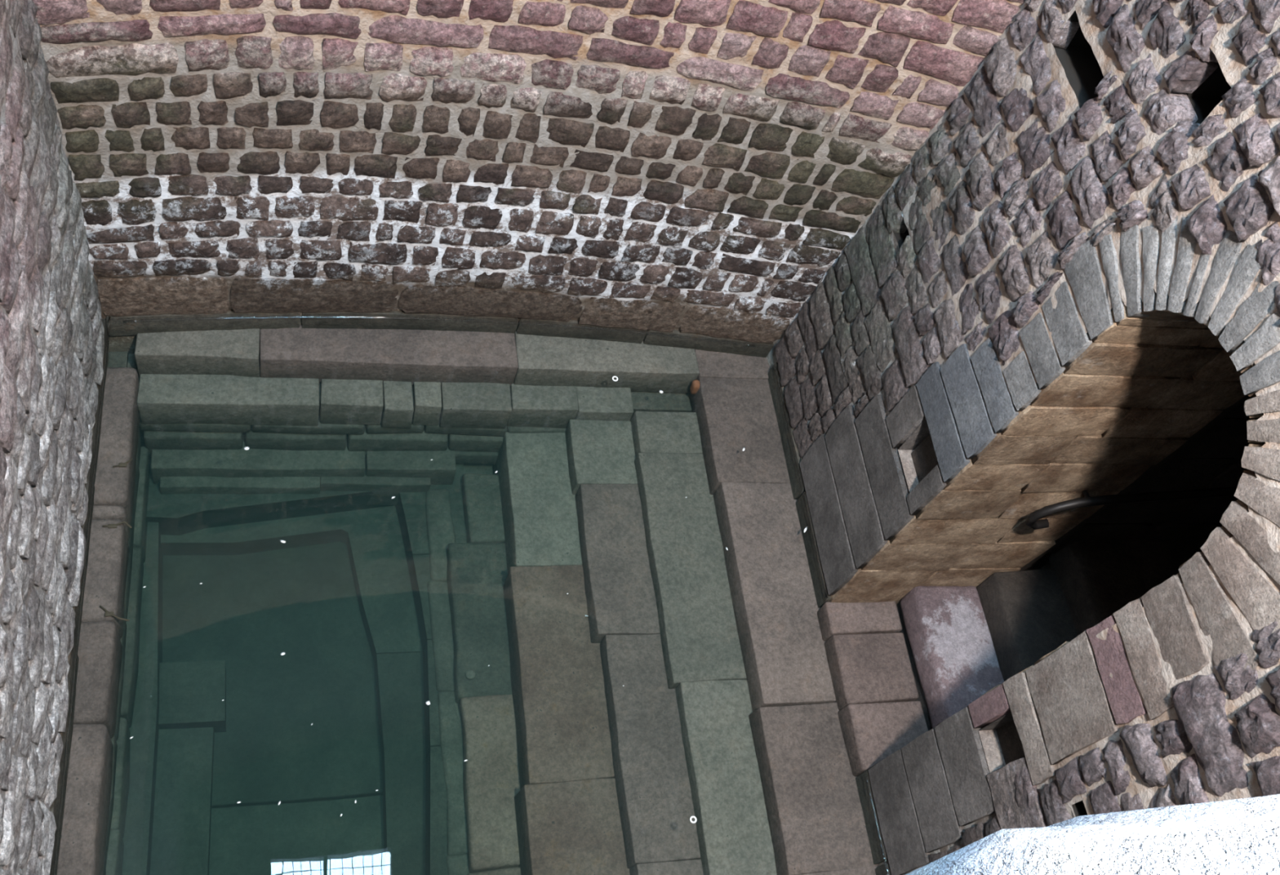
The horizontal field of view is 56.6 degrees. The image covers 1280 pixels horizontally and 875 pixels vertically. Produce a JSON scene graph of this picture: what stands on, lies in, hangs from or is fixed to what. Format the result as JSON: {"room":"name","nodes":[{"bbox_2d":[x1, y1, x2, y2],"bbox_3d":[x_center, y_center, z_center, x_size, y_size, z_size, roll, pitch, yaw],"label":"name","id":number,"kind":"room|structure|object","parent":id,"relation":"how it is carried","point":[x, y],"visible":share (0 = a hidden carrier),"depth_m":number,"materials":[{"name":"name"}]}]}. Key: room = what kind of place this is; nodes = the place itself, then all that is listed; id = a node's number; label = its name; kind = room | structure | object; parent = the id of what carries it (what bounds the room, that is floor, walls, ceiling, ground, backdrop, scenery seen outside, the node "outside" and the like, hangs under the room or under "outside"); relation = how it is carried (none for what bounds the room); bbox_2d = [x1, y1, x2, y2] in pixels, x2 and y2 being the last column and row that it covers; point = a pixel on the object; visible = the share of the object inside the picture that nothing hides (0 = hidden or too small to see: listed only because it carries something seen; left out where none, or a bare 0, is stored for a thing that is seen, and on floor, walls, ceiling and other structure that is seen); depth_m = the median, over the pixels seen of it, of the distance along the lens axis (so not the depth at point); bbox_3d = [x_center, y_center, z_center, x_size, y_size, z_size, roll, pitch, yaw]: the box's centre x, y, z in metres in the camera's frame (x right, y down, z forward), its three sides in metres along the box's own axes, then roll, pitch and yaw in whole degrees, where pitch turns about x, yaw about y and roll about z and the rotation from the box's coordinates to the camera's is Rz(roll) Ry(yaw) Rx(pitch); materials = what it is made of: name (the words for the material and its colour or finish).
{"room":"stone bathhouse","nodes":[
{"label":"stone bathhouse","id":0,"kind":"room"},
{"bbox_2d":[0,0,108,874],"bbox_3d":[-1.393,-0.451,1.826,0.127,8.500,4.600,0,60,-17],"label":"wall","id":1,"kind":"structure","parent":0,"point":[53,330],"depth_m":4.05,"materials":[{"name":"stone"}]},
{"bbox_2d":[57,367,140,874],"bbox_3d":[-2.335,1.185,5.011,0.218,0.317,3.359,1,60,-17],"label":"ledge","id":2,"kind":"object","parent":1,"relation":"on","point":[82,846],"visible":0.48,"depth_m":5.07,"materials":[{"name":"stone"}]},
{"bbox_2d":[99,605,129,621],"bbox_3d":[-2.256,0.763,5.089,0.141,0.013,0.033,27,56,-1],"label":"twig","id":3,"kind":"object","parent":2,"relation":"on","point":[107,613],"visible":1,"depth_m":5.09,"materials":[{"name":"brown wood"}]},
{"bbox_2d":[102,520,132,528],"bbox_3d":[-2.326,0.389,5.295,0.123,0.009,0.038,1,60,-17],"label":"twig","id":4,"kind":"object","parent":2,"relation":"on","point":[109,526],"visible":1,"depth_m":5.29,"materials":[{"name":"brown wood"}]},
{"bbox_2d":[112,458,132,467],"bbox_3d":[-2.363,0.124,5.441,0.091,0.008,0.030,-24,69,-28],"label":"twig","id":5,"kind":"object","parent":2,"relation":"on","point":[121,464],"visible":1,"depth_m":5.44,"materials":[{"name":"brown wood"}]},
{"bbox_2d":[121,458,466,874],"bbox_3d":[-1.731,1.645,5.951,1.820,0.630,3.316,1,60,-17],"label":"water","id":6,"kind":"structure","parent":0,"point":[344,598],"depth_m":6.12,"materials":[{"name":"teal liquid"}]},
{"bbox_2d":[425,488,470,874],"bbox_3d":[-0.955,1.680,5.976,0.181,0.355,3.053,1,60,-17],"label":"step","id":7,"kind":"structure","parent":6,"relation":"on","point":[439,522],"depth_m":6.04,"materials":[{"name":"stone"}]},
{"bbox_2d":[103,416,566,874],"bbox_3d":[-1.323,1.388,5.815,2.636,0.702,3.520,1,60,-17],"label":"wall","id":8,"kind":"structure","parent":0,"point":[472,446],"depth_m":6.06,"materials":[{"name":"stone"}]},
{"bbox_2d":[137,373,633,428],"bbox_3d":[-1.268,-0.201,6.242,2.517,0.206,0.251,1,60,-17],"label":"ledge","id":9,"kind":"object","parent":8,"relation":"on","point":[162,398],"visible":0.71,"depth_m":6.12,"materials":[{"name":"grey stone"}]},
{"bbox_2d":[32,0,1025,357],"bbox_3d":[-0.010,-2.087,3.301,3.563,8.600,0.547,1,60,-17],"label":"wall","id":10,"kind":"structure","parent":0,"point":[698,169],"depth_m":4.97,"materials":[{"name":"stone"}]},
{"bbox_2d":[766,0,1279,874],"bbox_3d":[2.339,-0.460,2.790,0.961,8.150,4.551,1,60,-17],"label":"wall","id":11,"kind":"structure","parent":0,"point":[1099,201],"depth_m":4.24,"materials":[{"name":"stone"}]},
{"bbox_2d":[893,230,909,248],"bbox_3d":[1.283,-0.864,5.345,0.296,0.001,0.160,1,60,-17],"label":"socket","id":12,"kind":"object","parent":11,"relation":"attached to","point":[900,237],"depth_m":5.33,"materials":[{"name":"grey stone"}]},
{"bbox_2d":[897,449,918,493],"bbox_3d":[1.369,0.153,5.270,0.446,0.001,0.220,1,60,-17],"label":"socket","id":13,"kind":"object","parent":11,"relation":"attached to","point":[905,456],"depth_m":5.22,"materials":[{"name":"grey stone"}]},
{"bbox_2d":[897,418,929,449],"bbox_3d":[1.390,-0.012,5.206,0.446,0.280,0.001,1,60,-17],"label":"socket","id":14,"kind":"object","parent":11,"relation":"attached to","point":[922,431],"depth_m":5.18,"materials":[{"name":"grey stone"}]},
{"bbox_2d":[978,729,1005,773],"bbox_3d":[1.541,1.216,4.650,0.446,0.001,0.165,1,60,-17],"label":"socket","id":15,"kind":"object","parent":11,"relation":"attached to","point":[989,739],"depth_m":4.60,"materials":[{"name":"grey stone"}]},
{"bbox_2d":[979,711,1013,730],"bbox_3d":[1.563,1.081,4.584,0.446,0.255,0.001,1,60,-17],"label":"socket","id":16,"kind":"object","parent":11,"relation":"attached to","point":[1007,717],"depth_m":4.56,"materials":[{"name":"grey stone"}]},
{"bbox_2d":[1053,45,1103,107],"bbox_3d":[1.777,-1.246,4.256,0.596,0.001,0.370,1,60,-17],"label":"socket","id":17,"kind":"object","parent":11,"relation":"attached to","point":[1083,73],"depth_m":4.23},
{"bbox_2d":[1071,802,1087,817],"bbox_3d":[1.629,1.327,4.098,0.296,0.001,0.150,1,60,-17],"label":"socket","id":18,"kind":"object","parent":11,"relation":"attached to","point":[1079,809],"depth_m":4.09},
{"bbox_2d":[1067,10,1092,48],"bbox_3d":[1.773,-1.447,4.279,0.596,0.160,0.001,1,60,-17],"label":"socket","id":19,"kind":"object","parent":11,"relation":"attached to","point":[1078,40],"depth_m":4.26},
{"bbox_2d":[1188,97,1220,124],"bbox_3d":[1.934,-0.975,3.726,0.596,0.001,0.190,1,60,-17],"label":"socket","id":20,"kind":"object","parent":11,"relation":"attached to","point":[1202,108],"depth_m":3.70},
{"bbox_2d":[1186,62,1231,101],"bbox_3d":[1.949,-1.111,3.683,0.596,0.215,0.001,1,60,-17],"label":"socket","id":21,"kind":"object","parent":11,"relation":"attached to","point":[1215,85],"depth_m":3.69,"materials":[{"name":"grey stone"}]},
{"bbox_2d":[911,344,1265,764],"bbox_3d":[2.741,0.443,4.849,2.720,3.750,2.750,1,60,-17],"label":"wall","id":22,"kind":"structure","parent":0,"point":[1162,536],"depth_m":5.49,"materials":[{"name":"stone"}]},
{"bbox_2d":[1040,540,1147,635],"bbox_3d":[2.218,1.136,5.959,0.368,0.857,1.003,1,60,-17],"label":"step","id":23,"kind":"structure","parent":22,"relation":"on","point":[1097,580],"depth_m":5.75,"materials":[{"name":"stone"}]},
{"bbox_2d":[1025,486,1237,529],"bbox_3d":[2.427,0.215,5.202,1.532,0.508,0.176,1,60,-17],"label":"handrail","id":24,"kind":"object","parent":22,"relation":"attached to","point":[1033,522],"visible":0.94,"depth_m":5.04,"materials":[{"name":"metal"}]},
{"bbox_3d":[0.781,0.862,0.827,3.800,0.180,0.810,1,60,-17],"label":"floor","id":25,"kind":"structure","parent":0,"visible":0},
{"bbox_2d":[905,794,1279,874],"bbox_3d":[0.586,0.502,0.757,0.984,1.074,0.526,1,60,-17],"label":"rim stone","id":26,"kind":"object","parent":25,"relation":"on","point":[1236,837],"visible":1,"depth_m":0.64,"materials":[{"name":"white stone"}]},
{"bbox_3d":[0.699,1.994,7.566,8.200,0.450,4.800,1,60,-17],"label":"wall","id":27,"kind":"structure","parent":0,"visible":0},
{"bbox_2d":[106,351,693,474],"bbox_3d":[-0.773,1.491,6.247,4.600,1.570,4.800,1,60,-17],"label":"trim","id":28,"kind":"structure","parent":27,"relation":"on","point":[642,401],"depth_m":6.62,"materials":[{"name":"stone"}]},
{"bbox_2d":[159,459,431,505],"bbox_3d":[-1.845,0.245,6.429,1.389,0.255,0.191,1,60,-17],"label":"ledge","id":29,"kind":"object","parent":28,"relation":"on","point":[384,488],"visible":0.5,"depth_m":6.30,"materials":[{"name":"stone"}]},
{"bbox_2d":[151,435,456,484],"bbox_3d":[-1.786,0.128,6.402,1.552,0.246,0.234,1,60,-17],"label":"ledge","id":30,"kind":"object","parent":28,"relation":"on","point":[242,463],"visible":0.56,"depth_m":6.27,"materials":[{"name":"stone"}]},
{"bbox_2d":[134,324,770,393],"bbox_3d":[-0.865,-0.416,6.302,3.330,0.210,0.267,1,60,-17],"label":"ledge","id":31,"kind":"object","parent":28,"relation":"on","point":[412,356],"visible":0.71,"depth_m":6.16,"materials":[{"name":"grey stone"}]},
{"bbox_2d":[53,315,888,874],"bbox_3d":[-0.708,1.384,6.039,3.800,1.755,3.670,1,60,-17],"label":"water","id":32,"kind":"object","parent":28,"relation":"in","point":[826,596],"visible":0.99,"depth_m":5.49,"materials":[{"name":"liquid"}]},
{"bbox_2d":[689,816,697,823],"bbox_3d":[0.230,1.646,5.120,0.032,0.004,0.031,1,60,-17],"label":"ring","id":33,"kind":"object","parent":32,"relation":"on","point":[691,817],"visible":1,"depth_m":5.12,"materials":[{"name":"white"}]},
{"bbox_2d":[446,473,520,874],"bbox_3d":[-0.742,1.614,5.946,0.380,0.322,3.112,1,60,-17],"label":"step","id":34,"kind":"structure","parent":28,"relation":"on","point":[477,571],"depth_m":5.98,"materials":[{"name":"stone"}]},
{"bbox_2d":[465,669,475,679],"bbox_3d":[-0.852,1.191,5.972,0.050,0.012,0.050,1,60,-17],"label":"disc","id":35,"kind":"object","parent":34,"relation":"on","point":[469,674],"visible":1,"depth_m":5.97,"materials":[{"name":"grey stone"}]},
{"bbox_2d":[493,431,630,874],"bbox_3d":[-0.393,1.456,5.889,0.496,0.372,3.228,1,60,-17],"label":"step","id":36,"kind":"structure","parent":28,"relation":"on","point":[568,819],"depth_m":5.84,"materials":[{"name":"stone"}]},
{"bbox_2d":[564,419,703,874],"bbox_3d":[0.000,1.360,5.828,0.422,0.242,3.231,1,60,-17],"label":"step","id":37,"kind":"structure","parent":28,"relation":"on","point":[651,778],"depth_m":5.86,"materials":[{"name":"stone"}]},
{"bbox_2d":[630,411,777,874],"bbox_3d":[0.352,1.300,5.823,0.431,0.183,3.238,1,60,-17],"label":"step","id":38,"kind":"structure","parent":28,"relation":"on","point":[702,655],"depth_m":5.88,"materials":[{"name":"grey stone"}]},
{"bbox_2d":[688,375,878,874],"bbox_3d":[0.734,1.157,5.866,0.476,0.202,3.414,1,60,-17],"label":"step","id":39,"kind":"structure","parent":28,"relation":"on","point":[816,823],"depth_m":5.84,"materials":[{"name":"stone"}]},
{"bbox_2d":[689,379,700,395],"bbox_3d":[0.305,-0.274,6.532,0.053,0.106,0.044,1,60,-17],"label":"lump","id":40,"kind":"object","parent":39,"relation":"on","point":[695,386],"visible":1,"depth_m":6.50,"materials":[{"name":"brown stone"}]},
{"bbox_2d":[817,600,928,777],"bbox_3d":[1.137,1.215,5.798,0.409,0.164,0.838,1,60,-17],"label":"step","id":41,"kind":"structure","parent":39,"relation":"on","point":[876,693],"depth_m":5.74,"materials":[{"name":"stone"}]},
{"bbox_2d":[896,586,1004,730],"bbox_3d":[1.511,1.210,5.899,0.374,0.517,0.850,1,60,-17],"label":"step","id":42,"kind":"structure","parent":28,"relation":"on","point":[950,648],"depth_m":5.75,"materials":[{"name":"stone"}]},
{"bbox_2d":[976,568,1077,681],"bbox_3d":[1.865,1.175,5.928,0.375,0.688,0.850,1,60,-17],"label":"step","id":43,"kind":"structure","parent":28,"relation":"on","point":[1027,613],"depth_m":5.74,"materials":[{"name":"stone"}]}
]}

